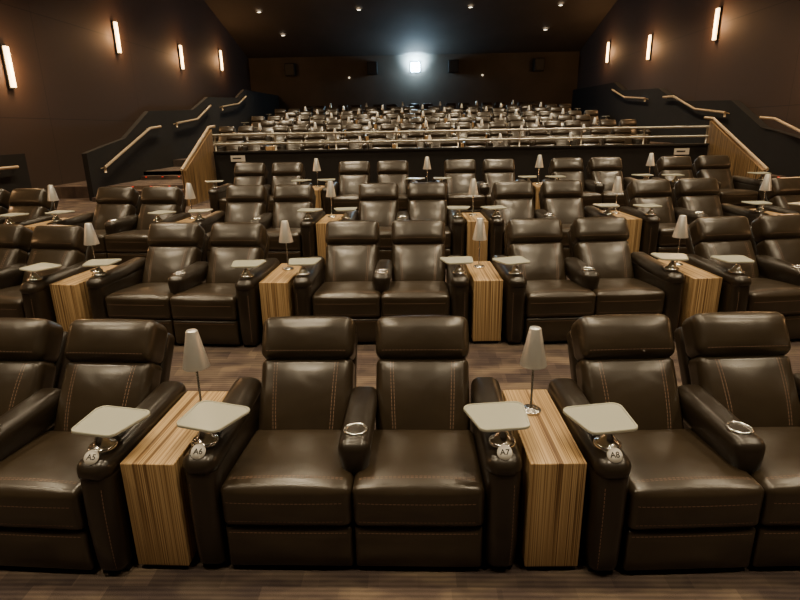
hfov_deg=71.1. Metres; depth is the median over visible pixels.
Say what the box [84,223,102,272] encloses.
table lamp
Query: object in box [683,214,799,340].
recliner
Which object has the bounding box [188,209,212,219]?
tray table
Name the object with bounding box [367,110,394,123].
recliner
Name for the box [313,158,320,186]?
table lamp
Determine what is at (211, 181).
tray table
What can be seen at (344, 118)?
recliner
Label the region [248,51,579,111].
wall
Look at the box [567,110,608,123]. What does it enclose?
recliner
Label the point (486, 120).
recliner
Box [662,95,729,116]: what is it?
handrail
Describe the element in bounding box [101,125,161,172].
handrail
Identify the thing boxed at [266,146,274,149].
console
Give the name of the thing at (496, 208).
tray table
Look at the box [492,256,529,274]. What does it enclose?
tray table
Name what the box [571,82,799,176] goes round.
wall
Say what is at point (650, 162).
table lamp
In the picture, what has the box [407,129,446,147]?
recliner
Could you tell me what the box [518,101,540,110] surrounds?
recliner
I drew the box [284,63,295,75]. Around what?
speaker
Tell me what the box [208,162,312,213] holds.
recliner
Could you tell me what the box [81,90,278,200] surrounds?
wall
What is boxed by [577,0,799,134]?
wall
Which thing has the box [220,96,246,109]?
handrail
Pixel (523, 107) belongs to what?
recliner
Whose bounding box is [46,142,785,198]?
floor
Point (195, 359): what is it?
table lamp
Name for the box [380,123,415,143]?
recliner
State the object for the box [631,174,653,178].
tray table
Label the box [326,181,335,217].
table lamp
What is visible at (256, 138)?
recliner
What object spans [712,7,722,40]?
wall sconce
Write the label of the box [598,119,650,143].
recliner
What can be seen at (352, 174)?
recliner
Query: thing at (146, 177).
stairs
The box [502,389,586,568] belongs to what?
console
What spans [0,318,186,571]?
recliner
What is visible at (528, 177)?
tray table
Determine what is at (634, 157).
wall
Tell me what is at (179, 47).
wall sconce
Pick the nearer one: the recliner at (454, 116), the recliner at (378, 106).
the recliner at (454, 116)
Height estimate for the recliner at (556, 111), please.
0.984 m
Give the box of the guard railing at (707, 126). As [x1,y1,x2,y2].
[212,125,709,150]
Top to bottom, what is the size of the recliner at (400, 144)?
0.984 m
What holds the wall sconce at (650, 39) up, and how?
attached to the wall at (754, 61)
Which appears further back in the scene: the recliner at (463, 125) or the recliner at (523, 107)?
the recliner at (523, 107)
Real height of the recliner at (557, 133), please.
0.984 m
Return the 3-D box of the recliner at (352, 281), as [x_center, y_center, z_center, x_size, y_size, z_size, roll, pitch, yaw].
[-0.152,-0.223,5.399,1.546,0.984,1.136,0,17,2]
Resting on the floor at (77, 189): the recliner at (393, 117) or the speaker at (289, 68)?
the recliner at (393, 117)
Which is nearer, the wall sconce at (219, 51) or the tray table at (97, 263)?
the tray table at (97, 263)
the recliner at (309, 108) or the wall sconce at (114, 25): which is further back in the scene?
the recliner at (309, 108)
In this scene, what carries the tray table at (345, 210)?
on the recliner at (378, 202)
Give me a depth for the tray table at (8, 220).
6.93 m
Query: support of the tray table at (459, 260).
on the recliner at (352, 281)
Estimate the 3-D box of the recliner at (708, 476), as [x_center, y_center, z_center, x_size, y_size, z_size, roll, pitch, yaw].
[1.623,0.652,2.999,1.546,0.984,1.136,-1,17,-1]
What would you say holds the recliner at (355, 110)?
on the floor at (77, 189)
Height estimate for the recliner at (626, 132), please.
0.984 m
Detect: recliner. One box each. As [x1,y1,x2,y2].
[0,188,58,225]
[0,224,95,322]
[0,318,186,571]
[47,186,190,264]
[86,222,279,346]
[182,315,521,566]
[192,184,324,263]
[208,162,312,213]
[213,126,255,143]
[214,132,271,150]
[243,116,280,130]
[255,120,293,135]
[267,109,299,119]
[267,125,308,144]
[276,131,328,149]
[284,112,311,124]
[293,220,468,342]
[294,115,326,129]
[302,105,325,115]
[304,139,349,149]
[308,119,345,135]
[313,108,340,118]
[322,160,417,218]
[326,111,356,123]
[326,124,366,140]
[337,105,360,114]
[340,182,464,267]
[341,114,374,128]
[346,130,385,148]
[351,107,376,118]
[359,118,390,135]
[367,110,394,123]
[372,138,416,148]
[373,104,396,114]
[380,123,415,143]
[386,113,415,128]
[390,107,414,118]
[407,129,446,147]
[408,117,440,134]
[409,103,432,114]
[409,109,435,122]
[428,106,453,117]
[431,113,460,127]
[435,122,470,142]
[435,159,534,220]
[440,137,485,147]
[445,103,468,113]
[447,109,477,121]
[453,117,489,133]
[462,128,508,146]
[464,105,492,115]
[473,112,506,126]
[479,102,505,111]
[481,180,615,262]
[486,121,527,138]
[490,108,519,120]
[491,217,684,343]
[506,104,531,115]
[506,116,543,132]
[508,136,554,145]
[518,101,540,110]
[521,111,555,125]
[527,127,576,145]
[534,107,562,119]
[541,157,637,210]
[543,120,588,136]
[545,104,570,114]
[547,311,799,571]
[556,115,597,130]
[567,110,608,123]
[576,134,624,144]
[588,126,646,144]
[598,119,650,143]
[619,178,768,258]
[651,155,762,208]
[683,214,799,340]
[759,177,799,213]
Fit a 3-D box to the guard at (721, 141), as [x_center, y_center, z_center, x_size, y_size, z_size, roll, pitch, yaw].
[7.199,-3.147,12.171,0.100,1.660,2.763,-1,17,2]
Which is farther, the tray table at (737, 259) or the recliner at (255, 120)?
the recliner at (255, 120)
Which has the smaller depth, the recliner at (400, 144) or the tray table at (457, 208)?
the tray table at (457, 208)
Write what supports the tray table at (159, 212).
on the recliner at (121, 221)
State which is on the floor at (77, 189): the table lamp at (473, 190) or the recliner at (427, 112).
the recliner at (427, 112)
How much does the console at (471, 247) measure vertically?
0.590 m
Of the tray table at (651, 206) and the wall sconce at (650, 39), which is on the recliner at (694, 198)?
the tray table at (651, 206)
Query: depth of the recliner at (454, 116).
22.31 m
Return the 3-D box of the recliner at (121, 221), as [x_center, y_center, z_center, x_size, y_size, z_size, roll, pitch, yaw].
[-3.622,-0.979,7.471,1.546,0.984,1.136,1,17,7]
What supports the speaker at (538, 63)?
attached to the wall at (507, 77)
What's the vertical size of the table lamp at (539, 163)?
0.466 m
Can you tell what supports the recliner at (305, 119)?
on the floor at (77, 189)
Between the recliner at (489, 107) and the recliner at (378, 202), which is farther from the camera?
the recliner at (489, 107)
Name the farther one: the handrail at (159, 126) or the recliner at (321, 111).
the recliner at (321, 111)
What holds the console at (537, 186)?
on the floor at (500, 361)
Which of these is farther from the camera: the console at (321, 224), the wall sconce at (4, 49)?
the wall sconce at (4, 49)
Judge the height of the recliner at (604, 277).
0.984 m
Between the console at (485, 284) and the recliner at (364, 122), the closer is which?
the console at (485, 284)
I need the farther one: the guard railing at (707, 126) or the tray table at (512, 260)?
the guard railing at (707, 126)
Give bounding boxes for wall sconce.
[0,44,16,88]
[111,21,121,53]
[177,44,183,69]
[218,50,222,70]
[606,41,610,62]
[646,34,653,60]
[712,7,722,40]
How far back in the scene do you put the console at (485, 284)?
4.94 m
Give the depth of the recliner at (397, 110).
26.16 m
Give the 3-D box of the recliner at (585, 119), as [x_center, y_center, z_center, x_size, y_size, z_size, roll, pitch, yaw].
[6.314,-6.155,20.166,1.546,0.984,1.136,-1,17,2]
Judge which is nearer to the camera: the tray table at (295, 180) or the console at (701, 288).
the console at (701, 288)
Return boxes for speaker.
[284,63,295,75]
[367,61,377,74]
[448,60,458,72]
[533,58,544,70]
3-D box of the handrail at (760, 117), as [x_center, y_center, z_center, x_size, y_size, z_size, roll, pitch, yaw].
[9.015,-3.812,12.784,0.157,0.793,2.745,-1,17,2]
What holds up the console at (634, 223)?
on the floor at (500, 361)
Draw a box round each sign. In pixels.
[231,155,244,161]
[674,148,689,154]
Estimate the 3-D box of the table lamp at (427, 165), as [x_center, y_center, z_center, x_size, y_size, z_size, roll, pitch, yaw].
[0.448,-2.125,9.235,0.136,0.466,0.136,-1,17,2]
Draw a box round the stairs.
[92,175,183,201]
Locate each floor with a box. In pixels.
[0,198,799,599]
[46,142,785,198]
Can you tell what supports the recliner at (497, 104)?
on the floor at (77, 189)
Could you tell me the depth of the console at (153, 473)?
2.63 m
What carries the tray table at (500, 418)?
on the recliner at (306, 476)
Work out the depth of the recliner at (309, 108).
28.19 m
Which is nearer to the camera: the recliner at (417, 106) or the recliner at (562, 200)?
the recliner at (562, 200)
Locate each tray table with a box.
[0,213,28,223]
[19,262,61,281]
[45,210,74,221]
[71,405,149,464]
[82,259,121,276]
[148,210,175,221]
[176,400,249,459]
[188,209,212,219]
[205,180,223,187]
[231,260,265,277]
[289,258,320,275]
[291,179,310,183]
[297,208,322,219]
[317,179,334,186]
[334,207,356,218]
[406,177,424,182]
[433,177,451,181]
[440,256,472,274]
[447,206,469,216]
[463,401,529,459]
[480,205,506,216]
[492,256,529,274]
[518,176,536,180]
[545,175,565,179]
[563,402,637,462]
[593,203,619,214]
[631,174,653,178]
[633,204,661,215]
[651,253,688,270]
[661,174,684,181]
[711,255,754,273]
[741,201,772,211]
[747,172,770,179]
[788,202,799,205]
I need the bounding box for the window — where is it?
[410,61,420,72]
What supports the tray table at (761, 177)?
on the recliner at (735, 189)
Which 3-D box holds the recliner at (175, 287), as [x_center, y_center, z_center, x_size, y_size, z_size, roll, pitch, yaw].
[-1.988,-0.206,5.449,1.546,0.984,1.136,1,17,6]
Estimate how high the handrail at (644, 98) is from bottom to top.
0.702 m
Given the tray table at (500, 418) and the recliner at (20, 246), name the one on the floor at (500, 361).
the recliner at (20, 246)
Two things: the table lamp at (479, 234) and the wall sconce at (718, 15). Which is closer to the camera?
the table lamp at (479, 234)
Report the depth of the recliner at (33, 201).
7.58 m
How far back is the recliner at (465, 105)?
27.99 m
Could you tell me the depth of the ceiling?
26.88 m
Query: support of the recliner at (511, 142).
on the floor at (77, 189)
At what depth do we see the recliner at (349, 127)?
18.61 m
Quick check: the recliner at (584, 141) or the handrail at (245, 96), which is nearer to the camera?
the recliner at (584, 141)
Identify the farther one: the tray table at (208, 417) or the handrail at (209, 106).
the handrail at (209, 106)
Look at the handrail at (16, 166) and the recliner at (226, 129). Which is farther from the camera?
the recliner at (226, 129)
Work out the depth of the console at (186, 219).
7.25 m
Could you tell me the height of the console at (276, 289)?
0.590 m
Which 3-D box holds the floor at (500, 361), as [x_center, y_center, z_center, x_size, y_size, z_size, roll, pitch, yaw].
[0.154,0.260,5.673,18.000,0.820,17.700,-1,17,2]
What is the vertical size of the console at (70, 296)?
0.590 m
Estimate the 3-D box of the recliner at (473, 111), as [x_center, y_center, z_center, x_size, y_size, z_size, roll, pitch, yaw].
[2.782,-7.712,24.063,1.546,0.984,1.136,-1,17,2]
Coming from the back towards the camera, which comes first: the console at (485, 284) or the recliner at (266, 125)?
the recliner at (266, 125)
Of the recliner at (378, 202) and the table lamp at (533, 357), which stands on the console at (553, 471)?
the table lamp at (533, 357)
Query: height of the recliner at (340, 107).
0.984 m
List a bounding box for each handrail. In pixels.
[0,165,18,169]
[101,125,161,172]
[173,105,211,126]
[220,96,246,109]
[611,89,646,101]
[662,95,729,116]
[759,116,799,132]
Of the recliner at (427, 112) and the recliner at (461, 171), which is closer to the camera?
the recliner at (461, 171)
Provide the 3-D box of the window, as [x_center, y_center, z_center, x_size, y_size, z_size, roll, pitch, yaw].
[0.839,-12.711,30.578,0.600,0.600,0.060,-1,17,2]
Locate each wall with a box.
[0,0,250,188]
[0,154,31,192]
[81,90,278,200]
[213,143,708,186]
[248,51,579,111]
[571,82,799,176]
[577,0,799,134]
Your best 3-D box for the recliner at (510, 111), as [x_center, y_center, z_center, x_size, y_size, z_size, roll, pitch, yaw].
[4.591,-7.729,24.014,1.546,0.984,1.136,-1,17,2]
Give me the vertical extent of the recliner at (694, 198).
0.984 m
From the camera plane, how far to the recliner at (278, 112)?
26.30 m
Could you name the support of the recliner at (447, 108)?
on the floor at (77, 189)
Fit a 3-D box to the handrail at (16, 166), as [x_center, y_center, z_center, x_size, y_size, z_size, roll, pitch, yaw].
[-8.595,-2.511,11.145,0.157,0.153,2.845,-1,17,2]
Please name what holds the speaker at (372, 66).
attached to the wall at (507, 77)
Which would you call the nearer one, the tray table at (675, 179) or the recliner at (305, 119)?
the tray table at (675, 179)
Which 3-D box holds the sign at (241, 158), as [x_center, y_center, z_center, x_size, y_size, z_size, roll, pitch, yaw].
[-3.829,-3.341,13.232,0.340,0.140,0.020,-1,17,2]
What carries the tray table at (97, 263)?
on the recliner at (175, 287)
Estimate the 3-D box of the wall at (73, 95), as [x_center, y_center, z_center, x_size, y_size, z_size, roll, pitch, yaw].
[-8.792,-6.078,13.779,0.200,8.500,36.500,-1,17,2]
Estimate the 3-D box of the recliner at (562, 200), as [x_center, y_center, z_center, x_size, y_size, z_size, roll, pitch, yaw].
[1.865,-1.029,7.322,1.546,0.984,1.136,-1,17,-1]
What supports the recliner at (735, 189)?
on the floor at (500, 361)
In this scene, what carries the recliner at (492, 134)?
on the floor at (77, 189)
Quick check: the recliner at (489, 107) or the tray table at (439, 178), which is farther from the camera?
the recliner at (489, 107)
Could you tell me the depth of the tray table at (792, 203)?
6.76 m
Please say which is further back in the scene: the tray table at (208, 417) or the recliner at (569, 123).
the recliner at (569, 123)
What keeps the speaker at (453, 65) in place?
attached to the wall at (507, 77)
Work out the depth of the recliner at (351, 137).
16.67 m
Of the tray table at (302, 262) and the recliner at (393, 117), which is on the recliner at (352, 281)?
the tray table at (302, 262)
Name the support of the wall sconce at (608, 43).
attached to the wall at (754, 61)
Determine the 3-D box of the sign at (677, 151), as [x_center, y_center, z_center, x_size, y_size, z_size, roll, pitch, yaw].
[6.517,-3.438,12.956,0.340,0.140,0.020,-1,17,2]
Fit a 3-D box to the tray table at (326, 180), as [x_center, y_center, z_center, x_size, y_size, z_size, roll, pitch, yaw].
[-1.179,-1.889,9.026,0.296,0.107,0.252,-4,17,-10]
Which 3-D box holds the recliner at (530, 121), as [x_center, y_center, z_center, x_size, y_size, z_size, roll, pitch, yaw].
[4.505,-6.138,20.214,1.546,0.984,1.136,-1,17,2]
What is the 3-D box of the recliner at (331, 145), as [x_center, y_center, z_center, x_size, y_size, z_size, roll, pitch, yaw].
[-1.953,-3.694,14.683,1.546,0.984,1.136,-1,17,2]
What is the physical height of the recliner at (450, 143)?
0.984 m
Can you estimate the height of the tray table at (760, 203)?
0.107 m
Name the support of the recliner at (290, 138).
on the floor at (77, 189)
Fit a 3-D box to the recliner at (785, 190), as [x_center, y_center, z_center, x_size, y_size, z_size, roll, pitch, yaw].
[5.522,-1.064,7.228,1.546,0.984,1.136,-3,17,-7]
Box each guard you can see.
[180,125,216,205]
[704,116,768,178]
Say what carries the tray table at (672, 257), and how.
on the recliner at (604, 277)
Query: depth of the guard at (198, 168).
12.59 m
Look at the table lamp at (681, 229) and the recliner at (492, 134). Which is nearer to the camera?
the table lamp at (681, 229)
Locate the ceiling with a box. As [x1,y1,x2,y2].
[204,0,616,57]
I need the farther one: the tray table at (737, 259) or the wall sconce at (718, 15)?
the wall sconce at (718, 15)
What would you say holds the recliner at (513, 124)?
on the floor at (77, 189)
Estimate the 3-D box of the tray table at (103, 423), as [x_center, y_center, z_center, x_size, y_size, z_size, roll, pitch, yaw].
[-1.365,0.631,2.615,0.296,0.132,0.302,3,17,13]
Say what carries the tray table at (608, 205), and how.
on the recliner at (562, 200)
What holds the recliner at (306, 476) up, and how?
on the floor at (500, 361)
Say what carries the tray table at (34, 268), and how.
on the recliner at (20, 246)
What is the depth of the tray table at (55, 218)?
7.09 m
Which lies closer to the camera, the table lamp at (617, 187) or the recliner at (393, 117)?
the table lamp at (617, 187)
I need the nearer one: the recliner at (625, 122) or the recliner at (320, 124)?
the recliner at (625, 122)
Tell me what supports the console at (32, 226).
on the floor at (500, 361)
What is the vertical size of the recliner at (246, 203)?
0.984 m
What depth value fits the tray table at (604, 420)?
2.53 m
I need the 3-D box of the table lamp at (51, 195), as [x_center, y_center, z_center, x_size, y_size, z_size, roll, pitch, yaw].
[-4.542,-1.272,7.348,0.136,0.466,0.136,-1,17,2]
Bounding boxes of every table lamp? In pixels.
[47,185,58,210]
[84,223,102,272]
[182,329,209,400]
[185,183,195,219]
[279,220,293,270]
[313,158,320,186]
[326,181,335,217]
[423,157,430,181]
[468,179,477,215]
[472,218,486,268]
[520,326,546,415]
[535,155,542,183]
[611,176,622,213]
[646,153,654,178]
[672,215,687,265]
[759,174,771,211]
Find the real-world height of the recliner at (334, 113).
0.984 m
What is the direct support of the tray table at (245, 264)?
on the recliner at (175, 287)
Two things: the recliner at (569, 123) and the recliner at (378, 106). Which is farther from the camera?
the recliner at (378, 106)
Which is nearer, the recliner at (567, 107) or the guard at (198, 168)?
the guard at (198, 168)
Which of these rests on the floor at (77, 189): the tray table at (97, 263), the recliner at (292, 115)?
the recliner at (292, 115)
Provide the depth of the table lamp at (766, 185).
7.04 m
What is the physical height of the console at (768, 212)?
0.590 m
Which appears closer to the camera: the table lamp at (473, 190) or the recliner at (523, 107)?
the table lamp at (473, 190)
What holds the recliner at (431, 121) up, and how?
on the floor at (77, 189)
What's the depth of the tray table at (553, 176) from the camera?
8.83 m
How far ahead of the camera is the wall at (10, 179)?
12.54 m
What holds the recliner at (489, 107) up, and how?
on the floor at (77, 189)
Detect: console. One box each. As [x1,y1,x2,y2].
[25,218,64,230]
[49,265,117,331]
[120,391,228,567]
[177,216,203,222]
[259,263,300,323]
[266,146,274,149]
[313,186,323,208]
[316,214,342,258]
[461,212,487,260]
[465,261,502,343]
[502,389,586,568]
[533,182,541,209]
[605,211,641,252]
[657,259,721,327]
[751,209,780,214]
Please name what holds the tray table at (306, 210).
on the recliner at (246, 203)
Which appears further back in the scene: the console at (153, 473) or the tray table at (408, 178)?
the tray table at (408, 178)
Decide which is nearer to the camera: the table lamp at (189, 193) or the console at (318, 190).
the table lamp at (189, 193)
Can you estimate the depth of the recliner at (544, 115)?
22.21 m
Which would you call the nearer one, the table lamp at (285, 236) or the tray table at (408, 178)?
the table lamp at (285, 236)
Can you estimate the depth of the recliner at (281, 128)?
18.65 m
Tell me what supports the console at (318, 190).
on the floor at (500, 361)
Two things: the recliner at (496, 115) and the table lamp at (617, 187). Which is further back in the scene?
the recliner at (496, 115)
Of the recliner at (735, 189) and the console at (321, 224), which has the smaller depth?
the console at (321, 224)
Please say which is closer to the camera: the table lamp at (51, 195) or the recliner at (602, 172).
the table lamp at (51, 195)

